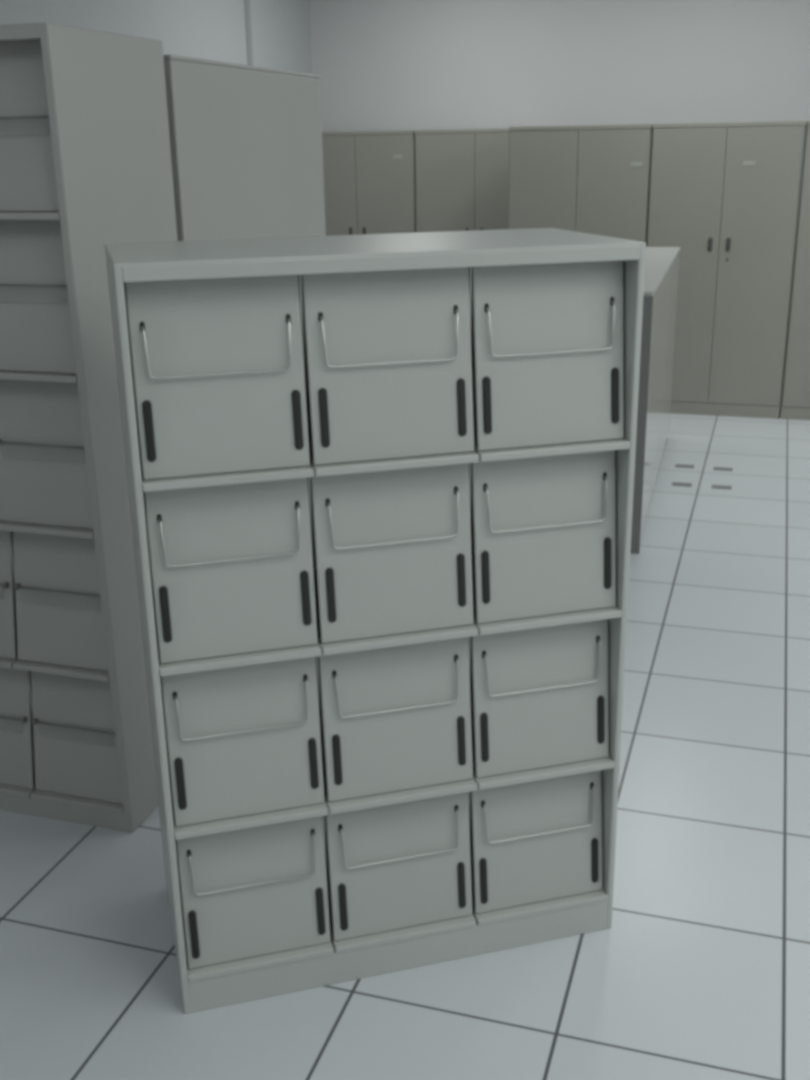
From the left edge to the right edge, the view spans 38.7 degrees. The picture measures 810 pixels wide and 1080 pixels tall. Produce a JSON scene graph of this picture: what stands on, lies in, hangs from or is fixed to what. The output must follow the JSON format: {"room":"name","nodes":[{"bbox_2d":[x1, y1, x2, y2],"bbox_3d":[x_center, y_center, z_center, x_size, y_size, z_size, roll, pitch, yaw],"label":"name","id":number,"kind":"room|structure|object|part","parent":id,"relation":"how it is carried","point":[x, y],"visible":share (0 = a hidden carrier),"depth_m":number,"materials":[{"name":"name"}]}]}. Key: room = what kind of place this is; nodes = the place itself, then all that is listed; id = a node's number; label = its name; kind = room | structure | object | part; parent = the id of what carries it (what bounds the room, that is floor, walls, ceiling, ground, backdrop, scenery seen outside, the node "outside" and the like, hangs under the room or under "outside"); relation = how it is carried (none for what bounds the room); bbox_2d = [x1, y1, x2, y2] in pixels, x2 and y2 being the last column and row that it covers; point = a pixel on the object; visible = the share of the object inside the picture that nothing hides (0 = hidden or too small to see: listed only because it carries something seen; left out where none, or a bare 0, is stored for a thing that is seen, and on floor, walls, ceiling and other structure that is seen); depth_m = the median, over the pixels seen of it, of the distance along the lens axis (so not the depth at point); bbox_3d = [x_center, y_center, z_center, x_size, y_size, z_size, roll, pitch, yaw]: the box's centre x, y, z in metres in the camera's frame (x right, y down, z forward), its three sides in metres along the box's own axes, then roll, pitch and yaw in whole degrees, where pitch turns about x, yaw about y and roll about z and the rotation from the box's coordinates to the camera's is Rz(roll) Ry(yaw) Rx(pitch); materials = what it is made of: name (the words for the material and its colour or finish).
{"room":"storage room","nodes":[
{"label":"storage room","id":0,"kind":"room"},
{"bbox_2d":[0,0,311,73],"bbox_3d":[-2.383,-1.147,3.992,0.128,2.975,10.901,5,20,17],"label":"wall","id":1,"kind":"structure","parent":0,"point":[215,30],"depth_m":7.00,"materials":[{"name":"grey paint"}]},
{"bbox_2d":[244,0,252,65],"bbox_3d":[-1.015,-2.499,7.890,0.008,2.975,0.068,5,20,17],"label":"trim","id":2,"kind":"structure","parent":1,"relation":"attached to","point":[246,2],"depth_m":7.59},
{"bbox_2d":[0,382,809,1079],"bbox_3d":[0.732,0.580,3.554,6.609,0.106,11.156,5,20,17],"label":"floor","id":3,"kind":"structure","parent":0,"point":[701,969],"depth_m":2.60,"materials":[{"name":"white tile"}]},
{"bbox_2d":[0,22,177,832],"bbox_3d":[-1.055,-0.260,2.989,0.871,1.903,0.482,5,20,17],"label":"shelving unit","id":4,"kind":"object","parent":3,"relation":"on","point":[86,164],"visible":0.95,"depth_m":2.72,"materials":[{"name":"grey metal"}]},
{"bbox_3d":[-0.994,0.113,2.876,0.010,0.014,0.016,5,12,17],"label":"knob","id":5,"kind":"part","parent":4,"relation":"part of","materials":[{"name":"grey metal"}]},
{"bbox_2d":[0,596,17,667],"bbox_3d":[-1.049,0.233,3.151,0.273,0.015,0.469,5,20,17],"label":"door","id":6,"kind":"structure","parent":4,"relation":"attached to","point":[7,659],"depth_m":2.92,"materials":[{"name":"grey metal"}]},
{"bbox_3d":[-1.105,0.114,2.931,0.269,0.358,0.022,5,12,17],"label":"flap door","id":7,"kind":"part","parent":4,"relation":"part of","materials":[{"name":"grey metal"}]},
{"bbox_3d":[-1.105,0.457,3.029,0.243,0.005,0.004,5,12,17],"label":"retaining rod","id":8,"kind":"part","parent":4,"relation":"part of","materials":[{"name":"grey metal"}]},
{"bbox_3d":[-0.963,0.116,2.866,0.010,0.014,0.016,5,12,17],"label":"knob","id":9,"kind":"part","parent":4,"relation":"part of","materials":[{"name":"grey metal"}]},
{"bbox_2d":[0,711,35,797],"bbox_3d":[-1.043,0.586,3.272,0.273,0.015,0.469,5,20,17],"label":"door","id":10,"kind":"structure","parent":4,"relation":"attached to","point":[9,788],"depth_m":3.04,"materials":[{"name":"grey metal"}]},
{"bbox_3d":[-1.099,0.465,3.051,0.269,0.363,0.022,5,12,17],"label":"flap door","id":11,"kind":"part","parent":4,"relation":"part of","materials":[{"name":"grey metal"}]},
{"bbox_3d":[-0.989,0.467,2.996,0.010,0.014,0.016,5,12,17],"label":"knob","id":12,"kind":"part","parent":4,"relation":"part of","materials":[{"name":"grey metal"}]},
{"bbox_3d":[-0.864,-0.906,2.479,0.243,0.005,0.004,5,11,17],"label":"retaining rod","id":13,"kind":"part","parent":4,"relation":"part of","materials":[{"name":"grey metal"}]},
{"bbox_3d":[-0.858,-0.893,2.502,0.269,0.353,0.022,5,11,17],"label":"flap door","id":14,"kind":"part","parent":4,"relation":"part of","materials":[{"name":"grey metal"}]},
{"bbox_2d":[0,212,59,219],"bbox_3d":[-0.801,-0.776,2.719,0.275,0.015,0.469,5,20,17],"label":"shelf","id":15,"kind":"object","parent":4,"relation":"attached to","point":[3,215],"depth_m":2.49,"materials":[{"name":"grey metal"}]},
{"bbox_3d":[-0.858,-0.572,2.592,0.243,0.005,0.004,5,11,17],"label":"retaining rod","id":16,"kind":"part","parent":4,"relation":"part of","materials":[{"name":"grey metal"}]},
{"bbox_3d":[-0.853,-0.554,2.616,0.269,0.342,0.022,5,11,17],"label":"flap door","id":17,"kind":"part","parent":4,"relation":"part of","materials":[{"name":"grey metal"}]},
{"bbox_2d":[0,371,76,382],"bbox_3d":[-0.796,-0.442,2.833,0.275,0.015,0.469,5,20,17],"label":"shelf","id":18,"kind":"object","parent":4,"relation":"attached to","point":[18,376],"depth_m":2.62,"materials":[{"name":"grey metal"}]},
{"bbox_3d":[-0.853,-0.223,2.710,0.243,0.005,0.004,5,12,17],"label":"retaining rod","id":19,"kind":"part","parent":4,"relation":"part of","materials":[{"name":"grey metal"}]},
{"bbox_3d":[-0.847,-0.212,2.732,0.269,0.359,0.022,5,12,17],"label":"flap door","id":20,"kind":"part","parent":4,"relation":"part of","materials":[{"name":"grey metal"}]},
{"bbox_2d":[0,521,93,538],"bbox_3d":[-0.790,-0.093,2.952,0.275,0.015,0.469,5,20,17],"label":"shelf","id":21,"kind":"object","parent":4,"relation":"attached to","point":[78,529],"depth_m":2.74,"materials":[{"name":"grey metal"}]},
{"bbox_3d":[-0.847,0.126,2.829,0.243,0.005,0.004,5,12,17],"label":"retaining rod","id":22,"kind":"part","parent":4,"relation":"part of","materials":[{"name":"grey metal"}]},
{"bbox_3d":[-0.842,0.136,2.851,0.269,0.358,0.022,5,12,17],"label":"flap door","id":23,"kind":"part","parent":4,"relation":"part of","materials":[{"name":"grey metal"}]},
{"bbox_2d":[13,660,109,681],"bbox_3d":[-0.784,0.256,3.071,0.275,0.015,0.469,5,20,17],"label":"shelf","id":24,"kind":"object","parent":4,"relation":"attached to","point":[70,668],"depth_m":2.86,"materials":[{"name":"grey metal"}]},
{"bbox_3d":[-0.842,0.480,2.949,0.243,0.005,0.004,5,12,17],"label":"retaining rod","id":25,"kind":"part","parent":4,"relation":"part of","materials":[{"name":"grey metal"}]},
{"bbox_2d":[30,790,123,813],"bbox_3d":[-0.779,0.609,3.192,0.275,0.015,0.469,5,20,17],"label":"shelf","id":26,"kind":"object","parent":4,"relation":"attached to","point":[67,800],"depth_m":2.99,"materials":[{"name":"grey metal"}]},
{"bbox_3d":[-0.836,0.487,2.971,0.269,0.363,0.022,5,12,17],"label":"flap door","id":27,"kind":"part","parent":4,"relation":"part of","materials":[{"name":"grey metal"}]},
{"bbox_3d":[-1.069,-1.147,2.687,0.871,0.030,0.481,5,20,17],"label":"panel","id":28,"kind":"part","parent":4,"relation":"part of","materials":[{"name":"grey metal"}]},
{"bbox_2d":[163,55,325,240],"bbox_3d":[-0.621,-0.472,3.634,0.449,1.874,1.003,5,20,17],"label":"storage cabinet","id":29,"kind":"object","parent":3,"relation":"on","point":[246,147],"visible":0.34,"depth_m":3.24,"materials":[{"name":"grey metal"}]},
{"bbox_3d":[-0.636,-1.354,3.333,0.449,0.011,1.003,5,20,17],"label":"panel","id":30,"kind":"part","parent":29,"relation":"part of","materials":[{"name":"grey metal"}]},
{"bbox_2d":[322,130,415,235],"bbox_3d":[-0.280,-2.142,8.694,0.874,1.757,0.460,5,20,17],"label":"tall cabinet","id":31,"kind":"object","parent":3,"relation":"on","point":[370,176],"visible":0.43,"depth_m":8.30,"materials":[{"name":"grey metal"}]},
{"bbox_3d":[-0.548,-2.120,8.559,0.427,1.649,0.014,5,20,17],"label":"door","id":32,"kind":"part","parent":31,"relation":"part of","materials":[{"name":"grey metal"}]},
{"bbox_3d":[-0.291,-2.963,8.420,0.874,0.026,0.447,5,20,17],"label":"panel","id":33,"kind":"part","parent":31,"relation":"part of","materials":[{"name":"grey metal"}]},
{"bbox_3d":[-0.138,-2.084,8.435,0.427,1.649,0.014,5,20,17],"label":"door","id":34,"kind":"part","parent":31,"relation":"part of","materials":[{"name":"grey metal"}]},
{"bbox_2d":[104,228,645,1013],"bbox_3d":[-0.063,0.143,2.411,0.941,1.483,0.442,-6,19,-15],"label":"storage cabinet","id":35,"kind":"object","parent":3,"relation":"on","point":[381,486],"visible":1,"depth_m":2.21,"materials":[{"name":"grey metal"}]},
{"bbox_3d":[-0.510,0.192,2.296,0.014,1.478,0.440,-6,19,-15],"label":"panel","id":36,"kind":"part","parent":35,"relation":"part of","materials":[{"name":"grey metal"}]},
{"bbox_3d":[-0.321,-0.290,2.002,0.292,0.349,0.022,-6,13,-15],"label":"flap door","id":37,"kind":"part","parent":35,"relation":"part of","materials":[{"name":"grey metal"}]},
{"bbox_2d":[137,429,313,491],"bbox_3d":[-0.364,-0.169,2.210,0.298,0.015,0.429,-6,19,-15],"label":"shelf","id":38,"kind":"object","parent":35,"relation":"attached to","point":[292,469],"depth_m":2.02,"materials":[{"name":"grey metal"}]},
{"bbox_3d":[-0.315,0.045,2.115,0.292,0.338,0.022,-6,13,-15],"label":"flap door","id":39,"kind":"part","parent":35,"relation":"part of","materials":[{"name":"grey metal"}]},
{"bbox_2d":[152,587,320,675],"bbox_3d":[-0.358,0.161,2.323,0.298,0.015,0.429,-6,19,-15],"label":"shelf","id":40,"kind":"object","parent":35,"relation":"attached to","point":[307,647],"depth_m":2.13,"materials":[{"name":"grey metal"}]},
{"bbox_3d":[-0.310,0.373,2.227,0.292,0.333,0.022,-6,13,-15],"label":"flap door","id":41,"kind":"part","parent":35,"relation":"part of","materials":[{"name":"grey metal"}]},
{"bbox_2d":[165,730,327,839],"bbox_3d":[-0.353,0.486,2.434,0.298,0.015,0.429,-6,19,-15],"label":"shelf","id":42,"kind":"object","parent":35,"relation":"attached to","point":[313,807],"depth_m":2.25,"materials":[{"name":"grey metal"}]},
{"bbox_3d":[-0.305,0.692,2.336,0.292,0.321,0.022,-6,13,-15],"label":"flap door","id":43,"kind":"part","parent":35,"relation":"part of","materials":[{"name":"grey metal"}]},
{"bbox_2d":[177,857,333,982],"bbox_3d":[-0.348,0.799,2.541,0.298,0.015,0.429,-6,19,-15],"label":"shelf","id":44,"kind":"object","parent":35,"relation":"attached to","point":[269,960],"depth_m":2.35,"materials":[{"name":"grey metal"}]},
{"bbox_3d":[-0.121,0.078,2.605,0.918,1.466,0.009,-6,19,-15],"label":"panel","id":45,"kind":"part","parent":35,"relation":"part of","materials":[{"name":"grey metal"}]},
{"bbox_3d":[-0.075,-0.544,2.177,0.941,0.030,0.441,-6,19,-15],"label":"panel","id":46,"kind":"part","parent":35,"relation":"part of","materials":[{"name":"grey metal"}]},
{"bbox_3d":[-0.027,-0.321,2.078,0.303,0.349,0.022,-6,13,-15],"label":"flap door","id":47,"kind":"part","parent":35,"relation":"part of","materials":[{"name":"grey metal"}]},
{"bbox_3d":[-0.021,0.014,2.192,0.303,0.338,0.022,-6,13,-15],"label":"flap door","id":48,"kind":"part","parent":35,"relation":"part of","materials":[{"name":"grey metal"}]},
{"bbox_2d":[307,416,478,476],"bbox_3d":[-0.069,-0.200,2.287,0.307,0.015,0.429,-6,19,-15],"label":"shelf","id":49,"kind":"object","parent":35,"relation":"attached to","point":[350,464],"depth_m":2.10,"materials":[{"name":"grey metal"}]},
{"bbox_3d":[-0.016,0.342,2.303,0.303,0.333,0.022,-6,13,-15],"label":"flap door","id":50,"kind":"part","parent":35,"relation":"part of","materials":[{"name":"grey metal"}]},
{"bbox_2d":[314,569,477,654],"bbox_3d":[-0.064,0.130,2.400,0.307,0.015,0.429,-6,19,-15],"label":"shelf","id":51,"kind":"object","parent":35,"relation":"attached to","point":[467,627],"depth_m":2.21,"materials":[{"name":"grey metal"}]},
{"bbox_3d":[-0.011,0.661,2.412,0.303,0.321,0.022,-6,13,-15],"label":"flap door","id":52,"kind":"part","parent":35,"relation":"part of","materials":[{"name":"grey metal"}]},
{"bbox_2d":[320,708,476,813],"bbox_3d":[-0.058,0.455,2.511,0.307,0.015,0.429,-6,19,-15],"label":"shelf","id":53,"kind":"object","parent":35,"relation":"attached to","point":[467,782],"depth_m":2.32,"materials":[{"name":"grey metal"}]},
{"bbox_2d":[326,831,475,953],"bbox_3d":[-0.053,0.768,2.618,0.307,0.015,0.429,-6,19,-15],"label":"shelf","id":54,"kind":"object","parent":35,"relation":"attached to","point":[459,923],"depth_m":2.43,"materials":[{"name":"grey metal"}]},
{"bbox_3d":[0.285,0.630,2.489,0.296,0.321,0.022,-6,13,-15],"label":"flap door","id":55,"kind":"part","parent":35,"relation":"part of","materials":[{"name":"grey metal"}]},
{"bbox_2d":[470,807,607,925],"bbox_3d":[0.243,0.737,2.695,0.302,0.015,0.429,-6,19,-15],"label":"shelf","id":56,"kind":"object","parent":35,"relation":"attached to","point":[527,910],"depth_m":2.51,"materials":[{"name":"grey metal"}]},
{"bbox_3d":[0.280,0.311,2.380,0.296,0.333,0.022,-6,13,-15],"label":"flap door","id":57,"kind":"part","parent":35,"relation":"part of","materials":[{"name":"grey metal"}]},
{"bbox_2d":[470,687,613,789],"bbox_3d":[0.238,0.423,2.588,0.302,0.015,0.429,-6,19,-15],"label":"shelf","id":58,"kind":"object","parent":35,"relation":"attached to","point":[486,779],"depth_m":2.40,"materials":[{"name":"grey metal"}]},
{"bbox_3d":[0.274,-0.017,2.269,0.296,0.338,0.022,-6,13,-15],"label":"flap door","id":59,"kind":"part","parent":35,"relation":"part of","materials":[{"name":"grey metal"}]},
{"bbox_2d":[471,552,621,634],"bbox_3d":[0.233,0.099,2.477,0.302,0.015,0.429,-6,19,-15],"label":"shelf","id":60,"kind":"object","parent":35,"relation":"attached to","point":[562,615],"depth_m":2.29,"materials":[{"name":"grey metal"}]},
{"bbox_3d":[0.269,-0.352,2.155,0.296,0.349,0.022,-6,13,-15],"label":"flap door","id":61,"kind":"part","parent":35,"relation":"part of","materials":[{"name":"grey metal"}]},
{"bbox_2d":[473,403,629,461],"bbox_3d":[0.228,-0.231,2.365,0.302,0.015,0.429,-6,19,-15],"label":"shelf","id":62,"kind":"object","parent":35,"relation":"attached to","point":[619,441],"depth_m":2.18,"materials":[{"name":"grey metal"}]},
{"bbox_3d":[0.383,0.098,2.529,0.014,1.478,0.440,-6,19,-15],"label":"panel","id":63,"kind":"part","parent":35,"relation":"part of","materials":[{"name":"grey metal"}]},
{"bbox_2d":[414,128,508,232],"bbox_3d":[0.561,-2.068,8.439,0.874,1.757,0.460,5,20,17],"label":"tall cabinet","id":64,"kind":"object","parent":3,"relation":"on","point":[462,175],"visible":0.27,"depth_m":8.10,"materials":[{"name":"grey metal"}]},
{"bbox_3d":[0.292,-2.046,8.305,0.427,1.649,0.014,5,20,17],"label":"door","id":65,"kind":"part","parent":64,"relation":"part of","materials":[{"name":"grey metal"}]},
{"bbox_3d":[0.549,-2.890,8.165,0.874,0.026,0.447,5,20,17],"label":"panel","id":66,"kind":"part","parent":64,"relation":"part of","materials":[{"name":"grey metal"}]},
{"bbox_3d":[0.703,-2.011,8.180,0.427,1.649,0.014,5,20,17],"label":"door","id":67,"kind":"part","parent":64,"relation":"part of","materials":[{"name":"grey metal"}]},
{"bbox_2d":[508,124,652,246],"bbox_3d":[1.139,-1.767,7.527,0.874,1.757,0.460,5,20,17],"label":"tall cabinet","id":68,"kind":"object","parent":3,"relation":"on","point":[591,179],"visible":0.33,"depth_m":7.15,"materials":[{"name":"grey metal"}]},
{"bbox_3d":[0.871,-1.745,7.392,0.427,1.649,0.014,5,20,17],"label":"door","id":69,"kind":"part","parent":68,"relation":"part of","materials":[{"name":"grey metal"}]},
{"bbox_3d":[1.127,-2.588,7.253,0.874,0.026,0.447,5,20,17],"label":"panel","id":70,"kind":"part","parent":68,"relation":"part of","materials":[{"name":"grey metal"}]},
{"bbox_3d":[1.281,-1.709,7.268,0.427,1.649,0.014,5,20,17],"label":"door","id":71,"kind":"part","parent":68,"relation":"part of","materials":[{"name":"grey metal"}]},
{"bbox_2d":[630,247,679,553],"bbox_3d":[1.050,-0.804,5.733,0.451,1.096,2.087,4,20,15],"label":"base cabinet","id":72,"kind":"object","parent":3,"relation":"on","point":[661,272],"visible":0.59,"depth_m":5.13,"materials":[{"name":"grey metal"}]},
{"bbox_3d":[0.772,-0.469,4.790,0.448,1.080,0.010,4,20,15],"label":"panel","id":73,"kind":"part","parent":72,"relation":"part of","materials":[{"name":"grey metal"}]},
{"bbox_3d":[1.123,-0.640,5.204,0.008,1.031,1.030,4,20,15],"label":"door","id":74,"kind":"part","parent":72,"relation":"part of","materials":[{"name":"grey metal"}]},
{"bbox_3d":[1.041,-1.315,5.558,0.450,0.017,2.087,4,20,15],"label":"panel","id":75,"kind":"part","parent":72,"relation":"part of","materials":[{"name":"grey metal"}]},
{"bbox_3d":[1.401,-0.966,6.146,0.008,1.031,1.030,4,20,15],"label":"door","id":76,"kind":"part","parent":72,"relation":"part of","materials":[{"name":"grey metal"}]},
{"bbox_2d":[672,482,691,486],"bbox_3d":[1.410,-0.283,5.880,0.098,0.004,0.056,5,20,17],"label":"pad","id":77,"kind":"object","parent":3,"relation":"on","point":[673,483],"visible":1,"depth_m":5.87,"materials":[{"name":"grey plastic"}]},
{"bbox_2d":[675,464,693,467],"bbox_3d":[1.504,-0.397,6.210,0.098,0.004,0.056,5,20,17],"label":"pad","id":78,"kind":"object","parent":3,"relation":"on","point":[676,465],"visible":1,"depth_m":6.20,"materials":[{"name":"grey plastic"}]},
{"bbox_2d":[711,485,731,489],"bbox_3d":[1.597,-0.267,5.823,0.098,0.004,0.056,5,20,17],"label":"pad","id":79,"kind":"object","parent":3,"relation":"on","point":[713,486],"visible":1,"depth_m":5.81,"materials":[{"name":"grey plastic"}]},
{"bbox_2d":[713,467,732,470],"bbox_3d":[1.692,-0.378,6.144,0.098,0.004,0.056,5,20,17],"label":"pad","id":80,"kind":"object","parent":3,"relation":"on","point":[715,468],"visible":1,"depth_m":6.14,"materials":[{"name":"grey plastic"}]},
{"bbox_2d":[647,121,805,418],"bbox_3d":[1.978,-1.694,7.272,0.874,1.757,0.460,5,20,17],"label":"tall cabinet","id":81,"kind":"object","parent":3,"relation":"on","point":[726,194],"visible":0.88,"depth_m":7.03,"materials":[{"name":"grey metal"}]},
{"bbox_3d":[1.710,-1.672,7.138,0.427,1.649,0.014,5,20,17],"label":"door","id":82,"kind":"part","parent":81,"relation":"part of","materials":[{"name":"grey metal"}]},
{"bbox_3d":[1.858,-1.799,7.030,0.026,0.085,0.016,5,20,17],"label":"handle","id":83,"kind":"part","parent":81,"relation":"part of","materials":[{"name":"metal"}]},
{"bbox_3d":[1.959,-1.790,6.999,0.026,0.085,0.016,5,20,17],"label":"handle","id":84,"kind":"part","parent":81,"relation":"part of","materials":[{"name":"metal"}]},
{"bbox_3d":[1.966,-2.515,6.999,0.874,0.026,0.447,5,20,17],"label":"panel","id":85,"kind":"part","parent":81,"relation":"part of","materials":[{"name":"grey metal"}]},
{"bbox_3d":[2.120,-1.636,7.014,0.427,1.649,0.014,5,20,17],"label":"door","id":86,"kind":"part","parent":81,"relation":"part of","materials":[{"name":"grey metal"}]},
{"bbox_2d":[780,121,809,419],"bbox_3d":[2.817,-1.621,7.019,0.874,1.757,0.460,5,20,17],"label":"tall cabinet","id":87,"kind":"object","parent":3,"relation":"on","point":[795,397],"visible":0.98,"depth_m":7.03,"materials":[{"name":"grey metal"}]},
{"bbox_2d":[309,0,809,381],"bbox_3d":[2.362,-2.601,8.028,6.609,2.975,0.128,5,20,17],"label":"wall","id":88,"kind":"structure","parent":0,"point":[382,65],"depth_m":8.12,"materials":[{"name":"white paint"}]}
]}

